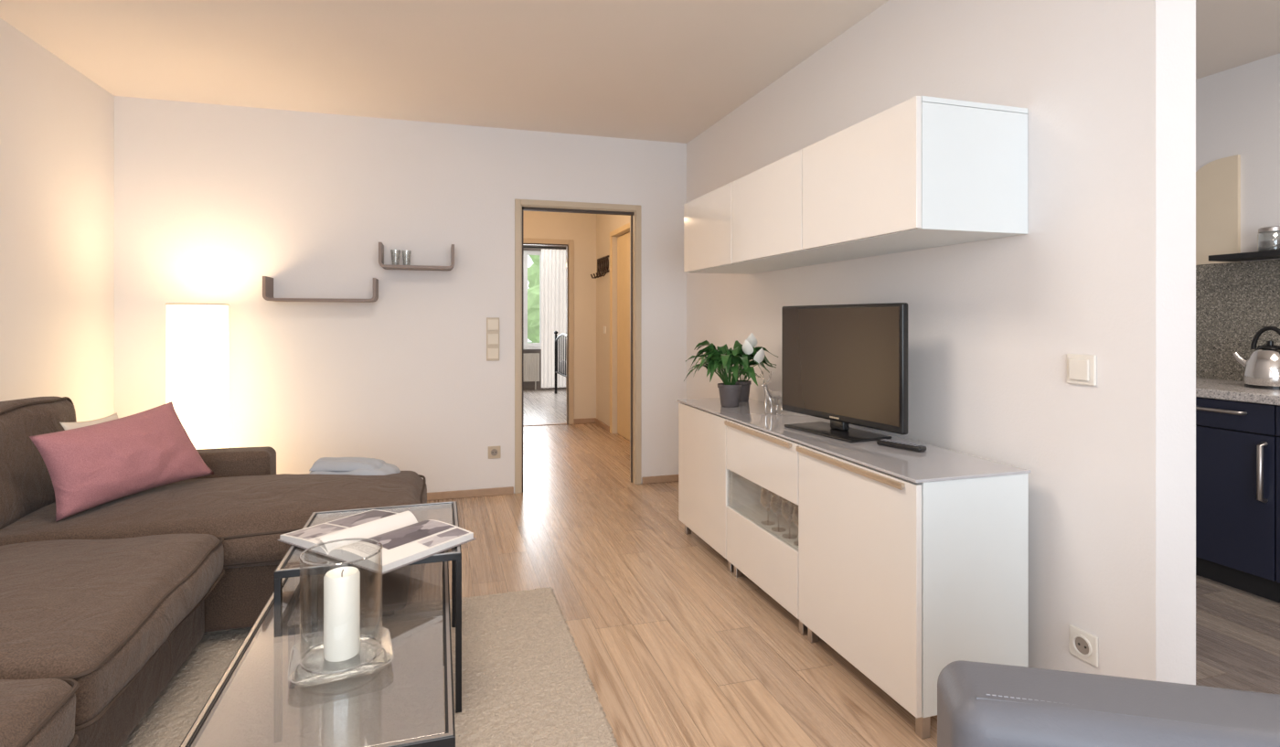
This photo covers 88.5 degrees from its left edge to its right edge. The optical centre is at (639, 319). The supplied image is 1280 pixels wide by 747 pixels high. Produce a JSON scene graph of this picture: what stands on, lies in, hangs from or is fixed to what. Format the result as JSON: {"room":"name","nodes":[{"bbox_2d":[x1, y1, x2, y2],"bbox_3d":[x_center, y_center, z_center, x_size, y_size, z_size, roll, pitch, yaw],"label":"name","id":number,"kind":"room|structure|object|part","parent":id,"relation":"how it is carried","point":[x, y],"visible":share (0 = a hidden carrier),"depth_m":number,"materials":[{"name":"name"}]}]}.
{"room":"living room","nodes":[
{"label":"living room","id":0,"kind":"room"},
{"bbox_2d":[0,17,114,421],"bbox_3d":[-2.123,-0.053,0.536,0.120,2.500,6.867,0,0,-17],"label":"wall","id":1,"kind":"structure","parent":0,"point":[57,124],"depth_m":3.25,"materials":[{"name":"paint"}]},
{"bbox_2d":[114,96,686,493],"bbox_3d":[-1.437,-0.053,4.399,3.693,2.500,0.120,0,0,-17],"label":"wall","id":2,"kind":"structure","parent":0,"point":[211,201],"depth_m":4.23,"materials":[{"name":"paint"}]},
{"bbox_2d":[262,276,378,302],"bbox_3d":[-1.963,-0.181,4.070,0.624,0.147,0.199,0,0,-17],"label":"wall shelf","id":3,"kind":"object","parent":2,"relation":"attached to","point":[267,282],"visible":1,"depth_m":3.98,"materials":[{"name":"laminate"}]},
{"bbox_2d":[378,242,454,270],"bbox_3d":[-1.433,-0.400,4.232,0.453,0.157,0.199,0,0,-17],"label":"wall shelf","id":4,"kind":"object","parent":2,"relation":"attached to","point":[380,245],"visible":1,"depth_m":4.17,"materials":[{"name":"laminate"}]},
{"bbox_2d":[426,486,513,500],"bbox_3d":[-1.966,1.172,4.166,2.303,0.050,0.016,0,0,-17],"label":"baseboard","id":5,"kind":"structure","parent":2,"relation":"attached to","point":[496,491],"depth_m":4.41,"materials":[{"name":"brown wood"}]},
{"bbox_2d":[486,317,499,361],"bbox_3d":[-0.999,0.136,4.461,0.079,0.291,0.018,0,0,-17],"label":"light switch","id":6,"kind":"object","parent":2,"relation":"attached to","point":[492,323],"visible":1,"depth_m":4.45,"materials":[{"name":"beige plastic"}]},
{"bbox_2d":[488,446,500,458],"bbox_3d":[-0.990,0.905,4.465,0.084,0.084,0.014,0,0,-17],"label":"wall socket","id":7,"kind":"object","parent":2,"relation":"attached to","point":[494,452],"visible":1,"depth_m":4.46,"materials":[{"name":"beige plastic"}]},
{"bbox_2d":[514,198,640,493],"bbox_3d":[-0.442,0.186,4.696,0.905,2.021,0.135,0,0,-17],"label":"door frame","id":8,"kind":"structure","parent":2,"relation":"in","point":[518,203],"depth_m":4.68,"materials":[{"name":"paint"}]},
{"bbox_2d":[641,474,678,483],"bbox_3d":[0.183,1.172,4.824,0.347,0.050,0.016,0,0,-17],"label":"baseboard","id":9,"kind":"structure","parent":2,"relation":"attached to","point":[671,477],"depth_m":4.81,"materials":[{"name":"brown wood"}]},
{"bbox_2d":[523,245,566,389],"bbox_3d":[-2.061,-0.053,11.145,5.380,2.500,0.120,0,0,-17],"label":"wall","id":10,"kind":"structure","parent":0,"point":[528,385],"depth_m":11.19,"materials":[{"name":"paint"}]},
{"bbox_2d":[523,250,541,349],"bbox_3d":[-2.090,-0.328,11.052,1.070,1.670,0.200,0,0,-17],"label":"window","id":11,"kind":"structure","parent":10,"relation":"in","point":[527,346],"depth_m":11.15,"materials":[{"name":"plastic"}]},
{"bbox_2d":[523,245,566,248],"bbox_3d":[-1.935,-1.203,11.024,1.750,0.028,0.184,0,0,-17],"label":"curtain rod","id":12,"kind":"object","parent":10,"relation":"attached to","point":[524,246],"visible":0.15,"depth_m":11.04,"materials":[{"name":"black metal"}]},
{"bbox_2d":[541,249,565,387],"bbox_3d":[-1.456,-0.008,11.089,0.424,2.330,0.059,0,0,-17],"label":"curtain","id":13,"kind":"object","parent":12,"relation":"hanging from","point":[553,261],"visible":0.93,"depth_m":11.08,"materials":[{"name":"white fabric"}]},
{"bbox_2d":[523,210,596,418],"bbox_3d":[-0.985,-0.053,7.490,5.500,2.500,0.100,0,0,-17],"label":"wall","id":14,"kind":"structure","parent":0,"point":[581,228],"depth_m":7.53,"materials":[{"name":"paint"}]},
{"bbox_2d":[523,237,573,426],"bbox_3d":[-1.202,0.147,7.415,0.900,2.100,0.115,0,0,-17],"label":"door frame","id":15,"kind":"structure","parent":14,"relation":"in","point":[570,242],"depth_m":7.48,"materials":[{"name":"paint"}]},
{"bbox_2d":[573,417,595,424],"bbox_3d":[-0.631,1.168,7.538,0.265,0.058,0.014,0,0,-17],"label":"baseboard","id":16,"kind":"structure","parent":14,"relation":"attached to","point":[588,420],"depth_m":7.53,"materials":[{"name":"brown wood"}]},
{"bbox_2d":[0,0,1279,143],"bbox_3d":[-0.320,-1.353,4.634,6.100,0.100,13.650,0,0,-17],"label":"ceiling","id":17,"kind":"structure","parent":0,"point":[660,70],"depth_m":3.18,"materials":[{"name":"paint"}]},
{"bbox_2d":[406,388,1279,746],"bbox_3d":[-0.320,1.247,4.634,6.100,0.100,13.650,0,0,-17],"label":"floor","id":18,"kind":"structure","parent":0,"point":[676,649],"depth_m":2.64,"materials":[{"name":"laminate"}]},
{"bbox_2d":[165,303,229,448],"bbox_3d":[-2.495,0.556,3.712,0.300,1.283,0.300,0,0,-17],"label":"floor lamp","id":19,"kind":"object","parent":18,"relation":"on","point":[197,351],"visible":0.56,"depth_m":3.60,"materials":[{"name":"fabric"}]},
{"bbox_2d":[0,393,427,746],"bbox_3d":[-1.484,0.750,1.701,1.756,0.894,3.129,0,0,-17],"label":"sectional sofa","id":20,"kind":"object","parent":18,"relation":"on","point":[101,605],"visible":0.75,"depth_m":2.17,"materials":[{"name":"fabric"}]},
{"bbox_2d":[0,393,76,526],"bbox_3d":[-2.351,0.539,2.392,0.253,0.472,0.894,0,0,-17],"label":"cushion","id":21,"kind":"object","parent":20,"relation":"on","point":[26,488],"depth_m":2.43,"materials":[{"name":"fabric"}]},
{"bbox_2d":[0,682,77,746],"bbox_3d":[-1.445,0.808,0.828,0.885,0.235,0.995,0,0,-17],"label":"seat cushion","id":22,"kind":"object","parent":20,"relation":"on","point":[33,714],"depth_m":1.28,"materials":[{"name":"fabric"}]},
{"bbox_2d":[59,413,118,430],"bbox_3d":[-2.185,0.537,2.689,0.130,0.280,0.303,0,0,-2],"label":"throw pillow","id":23,"kind":"object","parent":20,"relation":"on","point":[66,425],"visible":0.11,"depth_m":2.64,"materials":[{"name":"beige fabric"}]},
{"bbox_2d":[0,532,226,726],"bbox_3d":[-1.728,0.809,1.751,0.883,0.230,1.001,0,0,-17],"label":"seat cushion","id":24,"kind":"object","parent":20,"relation":"on","point":[90,614],"depth_m":1.70,"materials":[{"name":"fabric"}]},
{"bbox_2d":[28,401,213,521],"bbox_3d":[-2.005,0.532,2.571,0.234,0.350,0.612,0,0,9],"label":"throw pillow","id":25,"kind":"object","parent":20,"relation":"on","point":[90,466],"visible":1,"depth_m":2.47,"materials":[{"name":"pink fabric"}]},
{"bbox_2d":[0,471,427,570],"bbox_3d":[-1.671,0.804,2.680,1.539,0.248,0.812,0,0,-17],"label":"seat cushion","id":26,"kind":"object","parent":20,"relation":"on","point":[251,510],"depth_m":2.44,"materials":[{"name":"fabric"}]},
{"bbox_3d":[-2.159,0.881,3.031,0.844,0.538,0.188,0,0,-17],"label":"armrest","id":27,"kind":"part","parent":20,"relation":"part of","materials":[{"name":"fabric"}]},
{"bbox_2d":[309,457,400,477],"bbox_3d":[-1.323,0.692,3.055,0.388,0.094,0.219,0,0,-1],"label":"throw blanket","id":28,"kind":"object","parent":20,"relation":"on","point":[364,466],"visible":0.94,"depth_m":2.99,"materials":[{"name":"fabric"}]},
{"bbox_3d":[-1.013,1.169,2.644,0.050,0.055,0.050,0,0,-17],"label":"leg","id":29,"kind":"part","parent":20,"relation":"part of","materials":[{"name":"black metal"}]},
{"bbox_2d":[121,586,618,746],"bbox_3d":[-0.729,1.186,1.528,1.468,0.017,2.458,0,0,-17],"label":"area rug","id":30,"kind":"object","parent":18,"relation":"on","point":[526,682],"visible":0.76,"depth_m":2.10,"materials":[{"name":"beige carpet"}]},
{"bbox_2d":[179,549,455,746],"bbox_3d":[-0.742,0.989,1.687,0.492,0.392,1.060,0,0,-17],"label":"coffee table","id":31,"kind":"object","parent":30,"relation":"on","point":[447,739],"visible":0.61,"depth_m":1.53,"materials":[{"name":"black metal"}]},
{"bbox_3d":[-1.121,1.000,2.116,0.018,0.370,0.018,0,0,-17],"label":"leg","id":32,"kind":"part","parent":31,"relation":"part of","materials":[{"name":"black metal"}]},
{"bbox_2d":[287,537,394,686],"bbox_3d":[-0.689,0.664,1.519,0.216,0.260,0.216,0,0,-25],"label":"candle holder","id":33,"kind":"object","parent":31,"relation":"on","point":[361,670],"visible":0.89,"depth_m":1.47,"materials":[{"name":"clear glass"}]},
{"bbox_3d":[-0.689,0.782,1.519,0.216,0.024,0.216,0,0,-25],"label":"plate","id":34,"kind":"part","parent":33,"relation":"part of","materials":[{"name":"clear glass"}]},
{"bbox_2d":[323,566,360,661],"bbox_3d":[-0.689,0.676,1.519,0.076,0.195,0.076,0,0,-17],"label":"pillar candle","id":35,"kind":"object","parent":33,"relation":"in","point":[342,584],"visible":1,"depth_m":1.49,"materials":[{"name":"wax"}]},
{"bbox_3d":[-0.668,1.000,2.254,0.018,0.370,0.018,0,0,-17],"label":"leg","id":36,"kind":"part","parent":31,"relation":"part of","materials":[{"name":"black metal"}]},
{"bbox_2d":[273,501,461,743],"bbox_3d":[-0.865,0.944,2.188,0.506,0.482,0.590,0,0,-17],"label":"coffee table","id":37,"kind":"object","parent":30,"relation":"on","point":[282,571],"visible":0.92,"depth_m":1.98,"materials":[{"name":"black metal"}]},
{"bbox_3d":[-1.015,0.955,1.843,0.018,0.460,0.018,0,0,-17],"label":"leg","id":38,"kind":"part","parent":37,"relation":"part of","materials":[{"name":"black metal"}]},
{"bbox_3d":[-1.182,0.955,2.390,0.018,0.460,0.018,0,0,-17],"label":"leg","id":39,"kind":"part","parent":37,"relation":"part of","materials":[{"name":"black metal"}]},
{"bbox_3d":[-0.865,0.715,2.188,0.506,0.020,0.590,0,0,-17],"label":"frame","id":40,"kind":"part","parent":37,"relation":"part of","materials":[{"name":"black metal"}]},
{"bbox_3d":[-0.865,0.710,2.188,0.468,0.008,0.552,0,0,-17],"label":"glass","id":41,"kind":"part","parent":37,"relation":"part of","materials":[{"name":"clear glass"}]},
{"bbox_2d":[277,509,476,574],"bbox_3d":[-0.837,0.680,2.092,0.522,0.044,0.346,0,0,32],"label":"open book","id":42,"kind":"object","parent":37,"relation":"on","point":[405,540],"visible":0.99,"depth_m":2.03,"materials":[{"name":"paper"}]},
{"bbox_2d":[285,523,346,539],"bbox_3d":[-1.038,0.680,2.107,0.128,0.007,0.130,0,0,32],"label":"photo","id":43,"kind":"object","parent":42,"relation":"on","point":[313,532],"depth_m":2.10},
{"bbox_2d":[328,510,395,527],"bbox_3d":[-0.909,0.682,2.221,0.224,0.010,0.180,0,0,32],"label":"photo","id":44,"kind":"object","parent":42,"relation":"on","point":[359,518],"depth_m":2.20},
{"bbox_2d":[357,520,453,549],"bbox_3d":[-0.736,0.677,2.069,0.163,0.016,0.250,0,0,32],"label":"photo","id":45,"kind":"object","parent":42,"relation":"on","point":[403,537],"depth_m":2.04},
{"bbox_2d":[417,528,469,546],"bbox_3d":[-0.609,0.677,2.041,0.056,0.005,0.158,0,0,32],"label":"photo","id":46,"kind":"object","parent":42,"relation":"on","point":[449,537],"depth_m":2.04},
{"bbox_3d":[-0.715,0.955,2.533,0.018,0.460,0.018,0,0,-17],"label":"leg","id":47,"kind":"part","parent":37,"relation":"part of","materials":[{"name":"black metal"}]},
{"bbox_3d":[-0.548,0.955,1.986,0.018,0.460,0.018,0,0,-17],"label":"leg","id":48,"kind":"part","parent":37,"relation":"part of","materials":[{"name":"black metal"}]},
{"bbox_2d":[523,352,539,390],"bbox_3d":[-2.074,0.887,10.999,0.770,0.620,0.120,0,0,-17],"label":"radiator","id":49,"kind":"object","parent":18,"relation":"on","point":[531,360],"visible":0.27,"depth_m":11.02,"materials":[{"name":"metal"}]},
{"bbox_2d":[554,330,566,394],"bbox_3d":[-0.166,0.567,10.198,2.120,1.260,1.470,0,0,-17],"label":"bed","id":50,"kind":"object","parent":18,"relation":"on","point":[562,363],"visible":0.21,"depth_m":10.29,"materials":[{"name":"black metal"}]},
{"bbox_3d":[-0.176,0.754,10.195,1.984,0.254,1.334,0,0,-17],"label":"mattress","id":51,"kind":"part","parent":50,"relation":"part of","materials":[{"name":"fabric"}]},
{"bbox_2d":[678,402,734,572],"bbox_3d":[0.500,0.829,3.439,0.400,0.736,0.639,0,0,-17],"label":"base cabinet","id":52,"kind":"object","parent":18,"relation":"on","point":[704,477],"visible":0.38,"depth_m":3.33,"materials":[{"name":"white laminate"}]},
{"bbox_3d":[0.268,1.161,3.671,0.030,0.071,0.030,0,0,-17],"label":"leg","id":53,"kind":"part","parent":52,"relation":"part of","materials":[{"name":"metal"}]},
{"bbox_3d":[0.437,1.161,3.117,0.030,0.071,0.030,0,0,-17],"label":"leg","id":54,"kind":"part","parent":52,"relation":"part of","materials":[{"name":"metal"}]},
{"bbox_2d":[724,418,807,635],"bbox_3d":[0.682,0.829,2.824,0.412,0.736,0.640,0,0,-17],"label":"base cabinet","id":55,"kind":"object","parent":18,"relation":"on","point":[757,459],"visible":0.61,"depth_m":2.77,"materials":[{"name":"white laminate"}]},
{"bbox_3d":[0.455,1.161,3.058,0.030,0.071,0.030,0,0,-17],"label":"leg","id":56,"kind":"part","parent":55,"relation":"part of","materials":[{"name":"metal"}]},
{"bbox_3d":[0.486,0.483,2.782,0.012,0.018,0.595,0,0,-17],"label":"handle","id":57,"kind":"part","parent":55,"relation":"part of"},
{"bbox_3d":[0.506,0.999,2.770,0.019,0.250,0.636,0,0,-17],"label":"drawer","id":58,"kind":"part","parent":55,"relation":"part of","materials":[{"name":"white paint"}]},
{"bbox_3d":[0.506,0.583,2.770,0.019,0.230,0.636,0,0,-17],"label":"drawer","id":59,"kind":"part","parent":55,"relation":"part of","materials":[{"name":"white paint"}]},
{"bbox_2d":[759,487,776,525],"bbox_3d":[0.547,0.798,2.808,0.072,0.146,0.072,0,0,-17],"label":"wine glass","id":60,"kind":"object","parent":55,"relation":"in","point":[765,522],"visible":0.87,"depth_m":2.80,"materials":[{"name":"clear glass"}]},
{"bbox_2d":[769,492,787,532],"bbox_3d":[0.574,0.798,2.722,0.072,0.146,0.072,0,0,-17],"label":"wine glass","id":61,"kind":"object","parent":55,"relation":"in","point":[777,528],"visible":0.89,"depth_m":2.71,"materials":[{"name":"clear glass"}]},
{"bbox_2d":[780,498,798,538],"bbox_3d":[0.600,0.798,2.636,0.072,0.146,0.072,0,0,-17],"label":"wine glass","id":62,"kind":"object","parent":55,"relation":"in","point":[786,536],"visible":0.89,"depth_m":2.63,"materials":[{"name":"clear glass"}]},
{"bbox_2d":[791,504,798,545],"bbox_3d":[0.626,0.798,2.550,0.072,0.146,0.072,0,0,-17],"label":"wine glass","id":63,"kind":"object","parent":55,"relation":"in","point":[794,523],"visible":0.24,"depth_m":2.54,"materials":[{"name":"clear glass"}]},
{"bbox_3d":[0.625,1.161,2.503,0.030,0.071,0.030,0,0,-17],"label":"leg","id":64,"kind":"part","parent":55,"relation":"part of","materials":[{"name":"metal"}]},
{"bbox_2d":[796,444,1028,738],"bbox_3d":[0.870,0.829,2.210,0.412,0.736,0.640,0,0,-17],"label":"base cabinet","id":65,"kind":"object","parent":18,"relation":"on","point":[907,581],"visible":0.85,"depth_m":1.94,"materials":[{"name":"white laminate"}]},
{"bbox_3d":[0.643,1.161,2.444,0.030,0.071,0.030,0,0,-17],"label":"leg","id":66,"kind":"part","parent":65,"relation":"part of","materials":[{"name":"metal"}]},
{"bbox_3d":[0.672,0.483,2.173,0.012,0.018,0.585,0,0,-17],"label":"handle","id":67,"kind":"part","parent":65,"relation":"part of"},
{"bbox_2d":[676,397,1030,482],"bbox_3d":[0.686,0.456,2.825,0.412,0.009,1.933,0,0,-17],"label":"sideboard top","id":68,"kind":"structure","parent":65,"relation":"on","point":[935,464],"depth_m":2.24,"materials":[{"name":"white glass"}]},
{"bbox_2d":[684,332,778,406],"bbox_3d":[0.457,0.261,3.400,0.470,0.380,0.585,0,0,-17],"label":"potted plant","id":69,"kind":"object","parent":68,"relation":"on","point":[741,356],"visible":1,"depth_m":3.34,"materials":[{"name":"green plant"}]},
{"bbox_3d":[0.464,0.393,3.405,0.125,0.115,0.125,0,0,-17],"label":"pot","id":70,"kind":"part","parent":69,"relation":"part of","materials":[{"name":"grey ceramic"}]},
{"bbox_2d":[727,367,760,401],"bbox_3d":[0.572,0.356,3.621,0.204,0.189,0.185,0,0,-17],"label":"potted plant","id":71,"kind":"object","parent":68,"relation":"on","point":[744,393],"visible":0.48,"depth_m":3.59,"materials":[{"name":"green plant"}]},
{"bbox_3d":[0.564,0.396,3.624,0.097,0.110,0.097,0,0,-17],"label":"pot","id":72,"kind":"part","parent":71,"relation":"part of","materials":[{"name":"grey ceramic"}]},
{"bbox_2d":[759,370,782,413],"bbox_3d":[0.629,0.345,3.144,0.060,0.200,0.164,0,0,43],"label":"deer figurine","id":73,"kind":"object","parent":68,"relation":"on","point":[770,395],"visible":0.89,"depth_m":3.12,"materials":[{"name":"silver metal"}]},
{"bbox_2d":[781,302,907,442],"bbox_3d":[0.775,0.197,2.612,0.200,0.508,0.694,0,0,-24],"label":"television","id":74,"kind":"object","parent":68,"relation":"on","point":[845,365],"visible":1,"depth_m":2.55,"materials":[{"name":"black plastic"}]},
{"bbox_2d":[876,438,926,452],"bbox_3d":[0.913,0.441,2.298,0.044,0.020,0.170,0,0,-35],"label":"remote control","id":75,"kind":"object","parent":68,"relation":"on","point":[913,447],"visible":1,"depth_m":2.28,"materials":[{"name":"black plastic"}]},
{"bbox_3d":[0.694,0.796,2.156,0.019,0.656,0.636,0,0,-17],"label":"door","id":76,"kind":"part","parent":65,"relation":"part of","materials":[{"name":"white paint"}]},
{"bbox_3d":[0.813,1.161,1.889,0.030,0.071,0.030,0,0,-17],"label":"leg","id":77,"kind":"part","parent":65,"relation":"part of","materials":[{"name":"metal"}]},
{"bbox_2d":[938,661,1279,746],"bbox_3d":[0.763,0.857,0.573,0.806,0.680,0.774,0,0,14],"label":"armchair","id":78,"kind":"object","parent":18,"relation":"on","point":[980,705],"visible":1,"depth_m":0.88,"materials":[{"name":"grey leather"}]},
{"bbox_2d":[1195,396,1279,602],"bbox_3d":[2.860,0.778,3.019,0.639,0.838,0.398,0,0,-17],"label":"base cabinet","id":79,"kind":"object","parent":18,"relation":"on","point":[1236,441],"visible":0.64,"depth_m":2.88,"materials":[{"name":"laminate"}]},
{"bbox_3d":[2.576,0.407,2.932,0.039,0.016,0.206,0,0,-17],"label":"handle","id":80,"kind":"part","parent":79,"relation":"part of","materials":[{"name":"metal"}]},
{"bbox_3d":[2.603,0.424,2.941,0.020,0.125,0.394,0,0,-17],"label":"drawer","id":81,"kind":"part","parent":79,"relation":"part of","materials":[{"name":"wood"}]},
{"bbox_3d":[2.623,0.647,2.774,0.043,0.262,0.022,0,0,-17],"label":"handle","id":82,"kind":"part","parent":79,"relation":"part of","materials":[{"name":"metal"}]},
{"bbox_2d":[1276,405,1279,584],"bbox_3d":[3.008,0.778,2.536,0.639,0.838,0.608,0,0,-17],"label":"base cabinet","id":83,"kind":"object","parent":18,"relation":"on","point":[1277,407],"visible":0.99,"depth_m":2.74,"materials":[{"name":"laminate"}]},
{"bbox_2d":[1195,377,1279,405],"bbox_3d":[2.872,0.337,3.017,0.618,0.040,1.610,0,0,-17],"label":"countertop","id":84,"kind":"structure","parent":83,"relation":"on","point":[1227,389],"depth_m":2.94,"materials":[{"name":"stone"}]},
{"bbox_2d":[1232,326,1279,389],"bbox_3d":[2.902,0.174,3.034,0.184,0.285,0.198,0,0,6],"label":"kettle","id":85,"kind":"object","parent":84,"relation":"on","point":[1262,368],"visible":1,"depth_m":3.00,"materials":[{"name":"silver metal"}]},
{"bbox_3d":[2.852,0.194,3.109,0.040,0.075,0.073,0,0,-24],"label":"spout","id":86,"kind":"part","parent":85,"relation":"part of","materials":[{"name":"silver metal"}]},
{"bbox_3d":[2.901,0.087,3.026,0.020,0.111,0.150,0,0,-17],"label":"handle","id":87,"kind":"part","parent":85,"relation":"part of","materials":[{"name":"black plastic"}]},
{"bbox_3d":[2.901,0.117,3.026,0.092,0.037,0.092,0,0,-17],"label":"lid","id":88,"kind":"part","parent":85,"relation":"part of","materials":[{"name":"black plastic"}]},
{"bbox_3d":[2.751,0.424,2.458,0.020,0.125,0.604,0,0,-17],"label":"drawer","id":89,"kind":"part","parent":83,"relation":"part of","materials":[{"name":"wood"}]},
{"bbox_2d":[596,0,1195,685],"bbox_3d":[0.483,-0.053,4.658,0.180,2.500,6.174,0,0,-17],"label":"wall","id":90,"kind":"structure","parent":0,"point":[1104,267],"depth_m":1.96,"materials":[{"name":"paint"}]},
{"bbox_2d":[590,255,608,278],"bbox_3d":[-0.450,-0.568,7.214,0.104,0.221,0.499,0,0,-17],"label":"coat rack","id":91,"kind":"object","parent":90,"relation":"attached to","point":[602,263],"visible":1,"depth_m":7.19,"materials":[{"name":"brown metal"}]},
{"bbox_3d":[-0.408,-0.591,7.226,0.018,0.175,0.499,0,0,-17],"label":"frame","id":92,"kind":"part","parent":91,"relation":"part of","materials":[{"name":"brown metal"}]},
{"bbox_2d":[595,417,609,431],"bbox_3d":[-0.417,1.168,7.269,0.014,0.058,0.625,0,0,-17],"label":"baseboard","id":93,"kind":"structure","parent":90,"relation":"attached to","point":[599,422],"depth_m":7.23,"materials":[{"name":"brown wood"}]},
{"bbox_2d":[609,222,629,440],"bbox_3d":[-0.135,0.142,6.500,0.105,2.110,0.910,0,0,-17],"label":"door","id":94,"kind":"structure","parent":90,"relation":"in","point":[623,241],"depth_m":6.69,"materials":[{"name":"beige wood"}]},
{"bbox_2d":[683,182,805,274],"bbox_3d":[0.544,-0.462,3.520,0.417,0.392,0.637,0,0,-17],"label":"upper cabinet","id":95,"kind":"object","parent":90,"relation":"attached to","point":[707,218],"visible":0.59,"depth_m":3.43,"materials":[{"name":"white laminate"}]},
{"bbox_3d":[0.354,-0.463,3.462,0.018,0.389,0.634,0,0,-17],"label":"door","id":96,"kind":"part","parent":95,"relation":"part of","materials":[{"name":"white paint"}]},
{"bbox_2d":[731,149,890,266],"bbox_3d":[0.732,-0.462,2.908,0.417,0.392,0.638,0,0,-17],"label":"upper cabinet","id":97,"kind":"object","parent":90,"relation":"attached to","point":[767,202],"visible":0.57,"depth_m":2.81,"materials":[{"name":"white laminate"}]},
{"bbox_3d":[0.541,-0.463,2.850,0.018,0.389,0.635,0,0,-17],"label":"door","id":98,"kind":"part","parent":97,"relation":"part of","materials":[{"name":"white paint"}]},
{"bbox_2d":[802,96,1027,253],"bbox_3d":[0.919,-0.462,2.296,0.417,0.392,0.638,0,0,-17],"label":"upper cabinet","id":99,"kind":"object","parent":90,"relation":"attached to","point":[921,172],"visible":1,"depth_m":2.03,"materials":[{"name":"white laminate"}]},
{"bbox_3d":[0.728,-0.463,2.238,0.018,0.389,0.635,0,0,-17],"label":"door","id":100,"kind":"part","parent":99,"relation":"part of","materials":[{"name":"white paint"}]},
{"bbox_2d":[1066,353,1096,385],"bbox_3d":[1.257,0.144,1.877,0.018,0.086,0.086,0,0,-17],"label":"light switch","id":101,"kind":"object","parent":90,"relation":"attached to","point":[1081,368],"visible":1,"depth_m":1.86,"materials":[{"name":"plastic"}]},
{"bbox_2d":[1069,624,1098,667],"bbox_3d":[1.260,0.929,1.871,0.014,0.084,0.084,0,0,-17],"label":"wall socket","id":102,"kind":"object","parent":90,"relation":"attached to","point":[1083,645],"visible":1,"depth_m":1.86,"materials":[{"name":"plastic"}]},
{"bbox_2d":[1195,53,1279,381],"bbox_3d":[3.488,-0.053,2.270,0.120,2.500,6.900,0,0,-17],"label":"wall","id":103,"kind":"structure","parent":0,"point":[1238,108],"depth_m":3.34,"materials":[{"name":"paint"}]},
{"bbox_2d":[1195,154,1240,265],"bbox_3d":[3.040,-0.568,3.496,0.020,0.550,0.253,0,0,-17],"label":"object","id":104,"kind":"object","parent":103,"relation":"attached to","point":[1218,183],"visible":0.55,"depth_m":3.46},
{"bbox_2d":[1195,258,1279,381],"bbox_3d":[3.162,0.011,3.106,0.014,0.609,1.610,0,0,-17],"label":"backsplash","id":105,"kind":"structure","parent":103,"relation":"attached to","point":[1234,301],"depth_m":3.40,"materials":[{"name":"stone"}]},
{"bbox_2d":[1208,249,1279,261],"bbox_3d":[3.137,-0.309,2.837,0.179,0.028,1.110,0,0,-17],"label":"shelf","id":106,"kind":"object","parent":103,"relation":"attached to","point":[1266,254],"visible":1,"depth_m":3.20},
{"bbox_2d":[1257,225,1279,251],"bbox_3d":[3.039,-0.382,3.158,0.110,0.117,0.110,0,0,-17],"label":"storage jar","id":107,"kind":"object","parent":106,"relation":"on","point":[1268,245],"visible":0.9,"depth_m":3.14,"materials":[{"name":"silver glass"}]},
{"bbox_3d":[3.039,-0.430,3.158,0.104,0.022,0.104,0,0,-17],"label":"lid","id":108,"kind":"part","parent":107,"relation":"part of","materials":[{"name":"metal"}]},
{"label":"outside","id":109,"kind":"structure","parent":0,"visible":0},
{"bbox_3d":[-5.129,1.447,25.307,45.000,0.100,28.600,0,0,-17],"label":"ground","id":110,"kind":"structure","parent":109,"visible":0},
{"bbox_2d":[527,255,539,342],"bbox_3d":[-2.217,-0.587,16.249,1.826,3.988,2.168,0,0,-17],"label":"tree","id":111,"kind":"object","parent":110,"relation":"on","point":[533,293],"visible":0.13,"depth_m":15.65,"materials":[{"name":"green plant"}]}
]}

